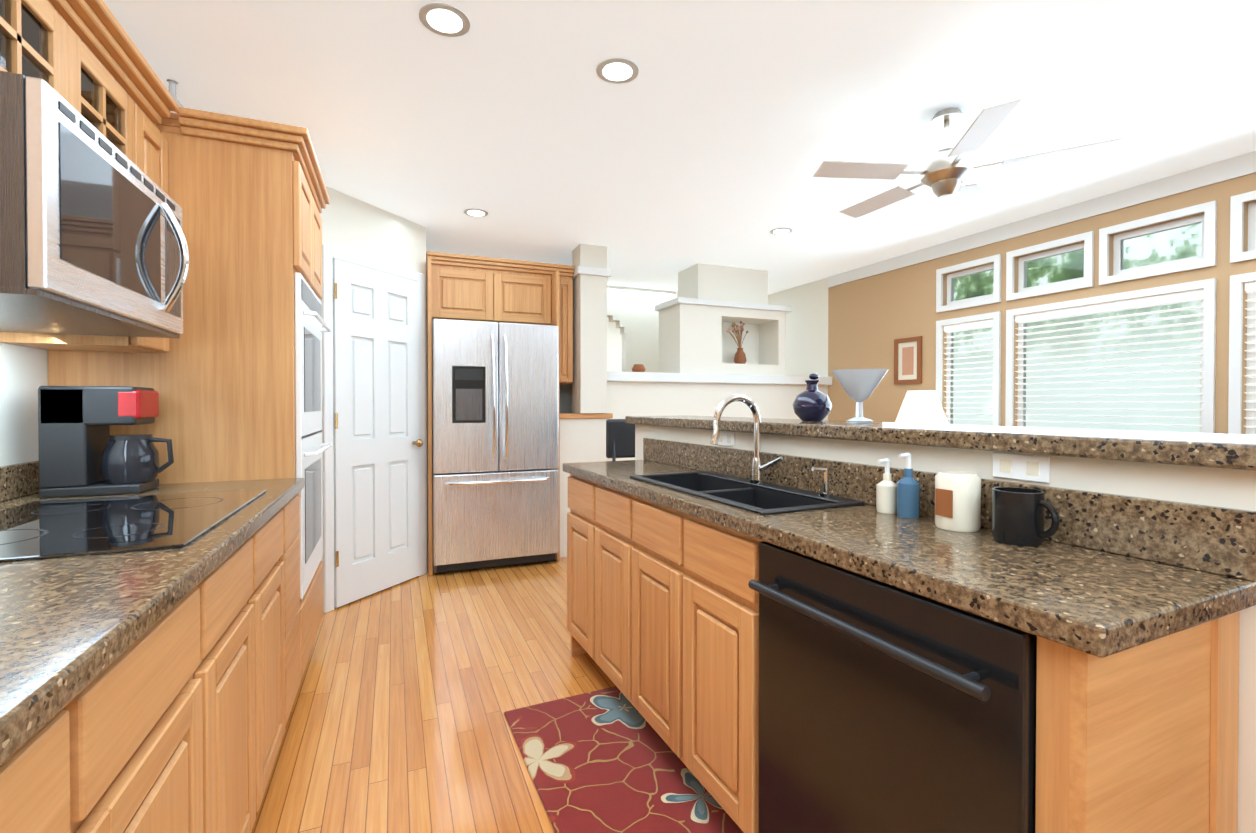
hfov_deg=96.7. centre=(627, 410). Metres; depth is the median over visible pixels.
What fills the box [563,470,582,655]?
base cabinet
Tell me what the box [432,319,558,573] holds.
refrigerator
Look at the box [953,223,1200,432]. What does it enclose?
window glass
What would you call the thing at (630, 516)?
base cabinet
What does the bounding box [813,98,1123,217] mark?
ceiling fan
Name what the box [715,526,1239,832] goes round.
base cabinet
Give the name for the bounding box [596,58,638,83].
recessed light
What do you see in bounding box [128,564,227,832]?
base cabinet
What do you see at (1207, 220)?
window
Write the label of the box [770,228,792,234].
recessed light
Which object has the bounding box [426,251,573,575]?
tall cabinet
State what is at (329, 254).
door frame
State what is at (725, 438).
electrical outlet plate
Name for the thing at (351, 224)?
wall
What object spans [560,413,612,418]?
trim
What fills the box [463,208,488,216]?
recessed light
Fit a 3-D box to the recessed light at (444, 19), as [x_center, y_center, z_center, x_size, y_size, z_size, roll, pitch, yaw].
[-0.596,-1.266,1.815,0.159,0.005,0.159,1,1,43]
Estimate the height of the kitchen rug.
0.010 m
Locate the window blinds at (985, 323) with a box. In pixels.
[944,319,992,402]
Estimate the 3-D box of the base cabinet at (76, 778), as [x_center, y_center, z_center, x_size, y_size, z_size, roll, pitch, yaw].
[-0.873,0.751,0.291,0.729,0.869,0.592,0,1,-23]
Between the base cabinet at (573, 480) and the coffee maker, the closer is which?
the coffee maker
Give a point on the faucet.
(758, 469)
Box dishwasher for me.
[748,541,1036,832]
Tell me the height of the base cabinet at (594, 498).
0.869 m
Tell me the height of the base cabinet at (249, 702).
0.869 m
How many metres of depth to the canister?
1.23 m
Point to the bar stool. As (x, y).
(620, 438)
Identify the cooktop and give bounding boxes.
[0,490,265,561]
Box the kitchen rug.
[504,686,743,832]
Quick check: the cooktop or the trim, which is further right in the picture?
the trim
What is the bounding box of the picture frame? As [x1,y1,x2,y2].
[894,336,921,384]
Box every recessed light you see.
[419,3,469,36]
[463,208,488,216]
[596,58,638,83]
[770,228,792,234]
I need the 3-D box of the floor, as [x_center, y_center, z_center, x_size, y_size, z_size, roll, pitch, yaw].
[0.282,1.188,3.161,5.600,0.060,10.200,0,1,-23]
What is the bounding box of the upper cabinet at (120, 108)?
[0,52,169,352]
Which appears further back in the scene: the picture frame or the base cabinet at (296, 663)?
the picture frame
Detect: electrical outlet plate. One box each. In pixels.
[718,431,734,446]
[992,452,1049,482]
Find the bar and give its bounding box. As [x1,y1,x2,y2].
[625,415,1255,470]
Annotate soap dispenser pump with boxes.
[811,467,832,497]
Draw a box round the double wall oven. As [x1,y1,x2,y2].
[295,272,331,599]
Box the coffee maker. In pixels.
[38,386,173,497]
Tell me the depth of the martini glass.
1.82 m
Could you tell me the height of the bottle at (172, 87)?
0.175 m
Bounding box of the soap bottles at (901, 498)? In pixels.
[876,453,919,518]
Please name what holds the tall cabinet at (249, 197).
on the floor
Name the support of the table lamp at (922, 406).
on the end table
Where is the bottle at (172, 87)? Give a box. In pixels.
[166,79,183,112]
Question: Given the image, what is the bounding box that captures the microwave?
[0,71,189,338]
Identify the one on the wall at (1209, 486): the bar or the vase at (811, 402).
the bar
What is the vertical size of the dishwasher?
0.862 m
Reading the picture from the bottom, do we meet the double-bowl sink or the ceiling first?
the double-bowl sink
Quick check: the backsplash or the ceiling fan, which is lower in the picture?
the backsplash
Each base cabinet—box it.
[0,660,131,832]
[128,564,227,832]
[228,524,271,832]
[268,504,291,768]
[292,496,300,706]
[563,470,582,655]
[579,474,610,679]
[611,486,650,724]
[651,502,714,798]
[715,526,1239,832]
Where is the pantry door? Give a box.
[333,259,422,607]
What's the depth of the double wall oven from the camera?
2.34 m
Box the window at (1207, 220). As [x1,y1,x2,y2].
[936,190,1255,434]
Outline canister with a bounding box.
[935,471,980,531]
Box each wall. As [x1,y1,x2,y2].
[0,151,1255,557]
[319,186,426,572]
[635,424,1255,832]
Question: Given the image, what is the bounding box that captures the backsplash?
[0,460,40,499]
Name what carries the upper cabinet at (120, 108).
attached to the wall at (682, 347)
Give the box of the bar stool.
[606,419,634,460]
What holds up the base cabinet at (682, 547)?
on the floor
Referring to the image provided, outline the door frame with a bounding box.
[322,244,425,612]
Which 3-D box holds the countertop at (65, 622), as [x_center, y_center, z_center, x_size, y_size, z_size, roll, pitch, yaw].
[-0.781,0.298,0.082,0.742,0.040,4.158,0,1,-23]
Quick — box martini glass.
[832,369,887,422]
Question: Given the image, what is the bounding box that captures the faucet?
[710,394,782,483]
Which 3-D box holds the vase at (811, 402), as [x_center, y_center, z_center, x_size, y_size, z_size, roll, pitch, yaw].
[0.679,-0.049,2.060,0.140,0.178,0.140,0,1,-23]
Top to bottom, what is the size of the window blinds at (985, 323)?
0.593 m
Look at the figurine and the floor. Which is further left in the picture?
the floor
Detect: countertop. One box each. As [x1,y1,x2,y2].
[0,478,303,775]
[563,458,1255,673]
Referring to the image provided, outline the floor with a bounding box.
[251,557,615,832]
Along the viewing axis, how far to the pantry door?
3.49 m
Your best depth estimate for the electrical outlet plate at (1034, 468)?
1.20 m
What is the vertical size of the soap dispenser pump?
0.088 m
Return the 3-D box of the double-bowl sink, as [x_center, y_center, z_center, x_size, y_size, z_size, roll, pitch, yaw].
[0.334,0.368,1.850,0.381,0.230,0.820,0,1,-23]
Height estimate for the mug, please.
0.105 m
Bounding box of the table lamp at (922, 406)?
[895,390,947,422]
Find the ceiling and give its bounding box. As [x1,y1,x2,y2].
[103,0,1255,297]
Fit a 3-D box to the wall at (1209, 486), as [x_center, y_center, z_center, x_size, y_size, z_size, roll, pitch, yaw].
[0.569,0.627,1.958,0.186,1.085,2.307,0,1,-23]
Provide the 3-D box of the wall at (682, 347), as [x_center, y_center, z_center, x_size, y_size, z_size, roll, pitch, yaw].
[0.355,-0.061,3.027,5.360,2.440,9.920,0,1,-23]
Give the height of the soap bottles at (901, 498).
0.159 m
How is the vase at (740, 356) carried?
in the wall at (682, 347)
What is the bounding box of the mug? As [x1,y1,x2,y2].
[992,487,1059,546]
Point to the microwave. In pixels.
(93, 241)
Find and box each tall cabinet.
[48,107,329,679]
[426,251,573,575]
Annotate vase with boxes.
[726,321,747,363]
[792,373,831,420]
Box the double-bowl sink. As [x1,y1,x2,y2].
[630,471,864,514]
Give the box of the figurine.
[632,364,645,371]
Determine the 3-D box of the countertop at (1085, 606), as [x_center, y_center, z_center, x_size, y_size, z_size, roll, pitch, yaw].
[0.343,0.281,1.774,0.525,0.040,2.180,0,1,-23]
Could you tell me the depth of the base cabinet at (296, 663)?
2.03 m
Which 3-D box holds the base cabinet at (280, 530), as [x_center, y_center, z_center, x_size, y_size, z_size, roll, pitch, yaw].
[-1.364,0.739,1.462,0.729,0.869,0.491,0,1,-23]

